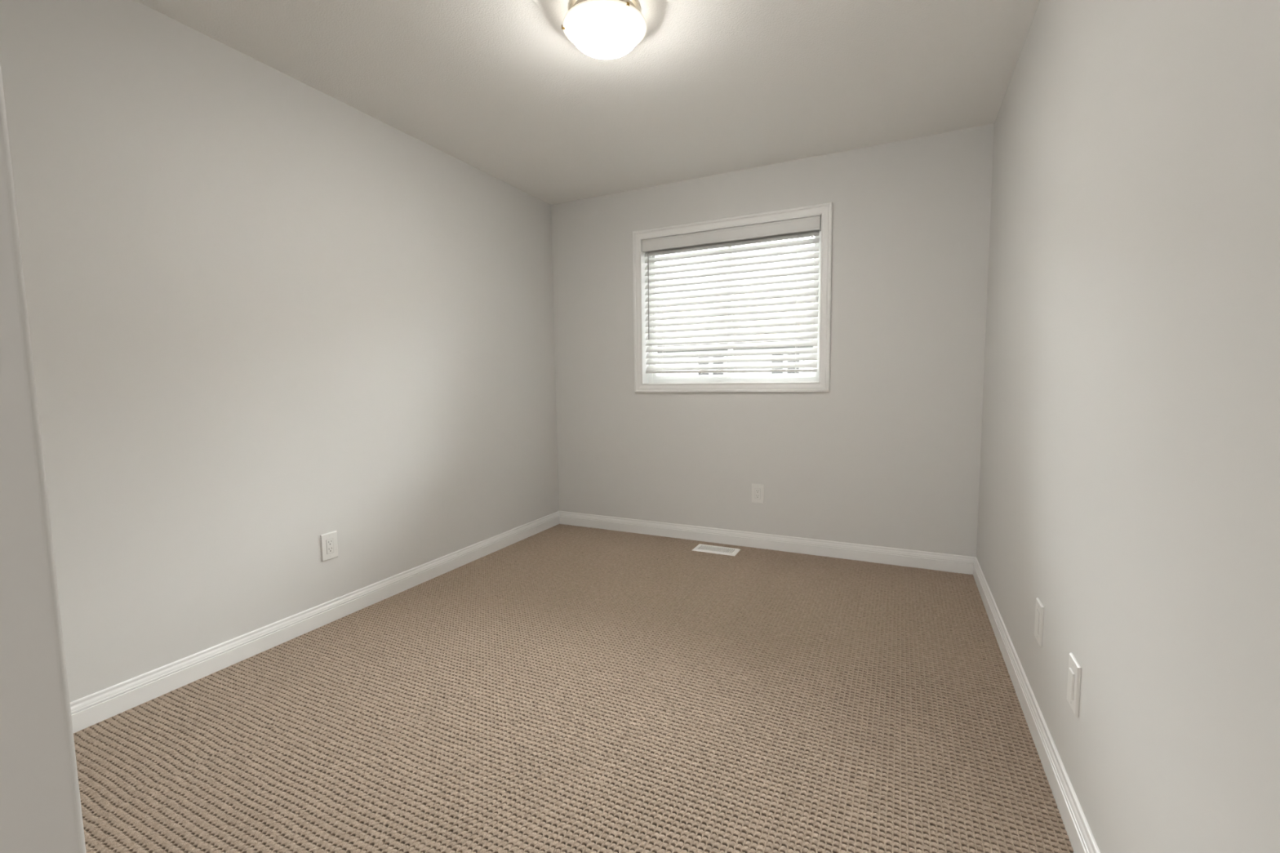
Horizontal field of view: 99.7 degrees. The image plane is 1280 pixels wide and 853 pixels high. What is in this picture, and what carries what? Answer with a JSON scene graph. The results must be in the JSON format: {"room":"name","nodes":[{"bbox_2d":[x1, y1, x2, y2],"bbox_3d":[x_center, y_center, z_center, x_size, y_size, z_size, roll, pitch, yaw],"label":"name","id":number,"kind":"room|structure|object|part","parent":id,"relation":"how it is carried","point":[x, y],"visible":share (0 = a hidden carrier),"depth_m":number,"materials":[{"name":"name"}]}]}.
{"room":"empty bedroom","nodes":[
{"label":"empty bedroom","id":0,"kind":"room"},
{"bbox_2d":[0,61,86,852],"bbox_3d":[-1.706,-0.069,-0.028,1.750,2.460,1.899,2,5,26],"label":"wall","id":1,"kind":"structure","parent":0,"point":[41,808],"depth_m":0.45,"materials":[{"name":"white paint"}]},
{"bbox_2d":[0,0,559,702],"bbox_3d":[-1.415,-0.359,2.724,0.120,2.560,3.581,2,5,26],"label":"wall","id":2,"kind":"structure","parent":0,"point":[268,316],"depth_m":2.18,"materials":[{"name":"white paint"}]},
{"bbox_2d":[70,511,559,733],"bbox_3d":[-1.347,0.856,2.781,0.015,0.110,3.301,2,5,26],"label":"baseboard","id":3,"kind":"structure","parent":2,"relation":"attached to","point":[91,709],"depth_m":2.28,"materials":[{"name":"white paint"}]},
{"bbox_2d":[320,530,337,561],"bbox_3d":[-1.458,0.562,2.539,0.008,0.126,0.080,2,5,26],"label":"wall outlet","id":4,"kind":"object","parent":2,"relation":"attached to","point":[329,547],"visible":1,"depth_m":2.53,"materials":[{"name":"white plastic"}]},
{"bbox_2d":[326,538,333,554],"bbox_3d":[-1.456,0.562,2.538,0.003,0.067,0.034,2,5,26],"label":"receptacle","id":5,"kind":"object","parent":4,"relation":"attached to","point":[330,542],"depth_m":2.54,"materials":[{"name":"grey plastic"}]},
{"bbox_2d":[73,524,1073,852],"bbox_3d":[-0.092,0.947,2.167,2.813,0.025,3.332,2,5,26],"label":"floor","id":6,"kind":"structure","parent":0,"point":[560,688],"depth_m":1.76,"materials":[{"name":"carpet"}]},
{"bbox_2d":[692,543,740,555],"bbox_3d":[0.500,0.811,3.543,0.288,0.014,0.142,2,5,26],"label":"floor vent","id":7,"kind":"object","parent":6,"relation":"in","point":[700,548],"visible":1,"depth_m":3.53,"materials":[{"name":"white metal"}]},
{"bbox_2d":[697,545,735,553],"bbox_3d":[0.500,0.809,3.543,0.242,0.008,0.084,2,5,26],"label":"grille","id":8,"kind":"object","parent":7,"relation":"attached to","point":[704,548],"depth_m":3.55,"materials":[{"name":"white metal"}]},
{"bbox_2d":[135,0,1039,204],"bbox_3d":[-0.521,-1.468,1.133,3.052,0.100,5.480,2,5,26],"label":"ceiling","id":9,"kind":"structure","parent":0,"point":[499,87],"depth_m":2.34,"materials":[{"name":"white paint"}]},
{"bbox_2d":[561,0,646,59],"bbox_3d":[-0.125,-1.427,1.945,0.301,0.132,0.304,2,5,26],"label":"ceiling lamp","id":10,"kind":"object","parent":9,"relation":"attached to","point":[605,29],"visible":1,"depth_m":1.88,"materials":[{"name":"white glass"}]},
{"bbox_2d":[551,123,994,556],"bbox_3d":[0.648,-0.463,3.625,2.812,2.560,0.160,2,5,26],"label":"wall","id":11,"kind":"structure","parent":0,"point":[889,456],"depth_m":3.30,"materials":[{"name":"white paint"}]},
{"bbox_2d":[641,215,821,383],"bbox_3d":[0.591,-0.795,3.619,1.224,1.024,0.154,2,5,26],"label":"window","id":12,"kind":"structure","parent":11,"relation":"in","point":[648,378],"depth_m":3.69,"materials":[{"name":"white paint"}]},
{"bbox_3d":[0.357,-0.805,3.773,0.586,0.940,0.022,2,5,26],"label":"sliding sash","id":13,"kind":"part","parent":12,"relation":"part of","materials":[{"name":"white plastic"}]},
{"bbox_2d":[641,215,821,373],"bbox_3d":[0.570,-0.820,3.577,1.188,0.939,0.067,2,5,26],"label":"window blind","id":14,"kind":"object","parent":12,"relation":"attached to","point":[806,227],"visible":1,"depth_m":3.55,"materials":[{"name":"white plastic"}]},
{"bbox_3d":[0.165,-0.804,3.780,0.005,0.855,0.047,2,5,26],"label":"ladder cord","id":15,"kind":"part","parent":14,"relation":"part of","materials":[{"name":"white fabric"}]},
{"bbox_3d":[0.578,-0.369,3.623,1.172,0.026,0.050,2,5,26],"label":"rail","id":16,"kind":"part","parent":14,"relation":"part of","materials":[{"name":"white plastic"}]},
{"bbox_3d":[0.983,-0.781,3.388,0.005,0.855,0.047,2,5,26],"label":"ladder cord","id":17,"kind":"part","parent":14,"relation":"part of","materials":[{"name":"white fabric"}]},
{"bbox_3d":[1.065,-0.969,3.294,0.035,0.383,0.008,2,5,26],"label":"lift cord","id":18,"kind":"part","parent":14,"relation":"part of","materials":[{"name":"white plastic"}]},
{"bbox_3d":[0.868,-0.793,3.554,0.584,0.940,0.022,2,5,26],"label":"fixed sash","id":19,"kind":"part","parent":12,"relation":"part of","materials":[{"name":"white plastic"}]},
{"bbox_2d":[632,202,832,392],"bbox_3d":[0.553,-0.787,3.542,1.324,1.125,0.018,2,5,26],"label":"trim","id":20,"kind":"structure","parent":11,"relation":"attached to","point":[824,210],"depth_m":3.47,"materials":[{"name":"white paint"}]},
{"bbox_2d":[751,484,764,503],"bbox_3d":[0.775,0.442,3.553,0.080,0.126,0.008,2,5,26],"label":"wall outlet","id":21,"kind":"object","parent":11,"relation":"attached to","point":[757,490],"visible":1,"depth_m":3.55,"materials":[{"name":"white plastic"}]},
{"bbox_2d":[755,488,759,498],"bbox_3d":[0.774,0.442,3.551,0.034,0.067,0.003,2,5,26],"label":"receptacle","id":22,"kind":"object","parent":21,"relation":"attached to","point":[757,491],"depth_m":3.55,"materials":[{"name":"grey plastic"}]},
{"bbox_2d":[559,511,976,574],"bbox_3d":[0.626,0.756,3.650,2.812,0.110,0.015,2,5,26],"label":"baseboard","id":23,"kind":"structure","parent":11,"relation":"attached to","point":[870,553],"depth_m":3.50,"materials":[{"name":"white paint"}]},
{"bbox_2d":[976,0,1279,852],"bbox_3d":[0.843,-0.211,0.657,0.120,2.560,5.360,2,5,26],"label":"wall","id":24,"kind":"structure","parent":0,"point":[1130,469],"depth_m":0.99,"materials":[{"name":"white paint"}]},
{"bbox_2d":[973,557,1100,852],"bbox_3d":[0.763,1.006,0.719,0.015,0.110,5.200,2,5,26],"label":"baseboard","id":25,"kind":"structure","parent":24,"relation":"attached to","point":[1082,839],"depth_m":1.58,"materials":[{"name":"white paint"}]},
{"bbox_2d":[1034,597,1044,647],"bbox_3d":[1.240,0.607,1.681,0.008,0.126,0.080,2,5,26],"label":"wall plate","id":26,"kind":"object","parent":24,"relation":"attached to","point":[1039,609],"visible":1,"depth_m":1.66,"materials":[{"name":"white plastic"}]},
{"bbox_2d":[1066,653,1081,717],"bbox_3d":[1.076,0.640,1.344,0.010,0.126,0.080,2,5,26],"label":"wall plate","id":27,"kind":"object","parent":24,"relation":"attached to","point":[1074,668],"visible":1,"depth_m":1.33,"materials":[{"name":"white plastic"}]},
{"label":"outside","id":28,"kind":"structure","parent":0,"visible":0},
{"bbox_3d":[5.935,2.555,18.064,40.000,0.100,29.840,2,5,26],"label":"ground","id":29,"kind":"structure","parent":28,"visible":0},
{"bbox_2d":[656,288,813,375],"bbox_3d":[0.989,-0.289,14.529,12.800,6.300,6.800,2,5,26],"label":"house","id":30,"kind":"structure","parent":29,"relation":"on","point":[806,289],"depth_m":11.12,"materials":[{"name":"grey"}]}
]}

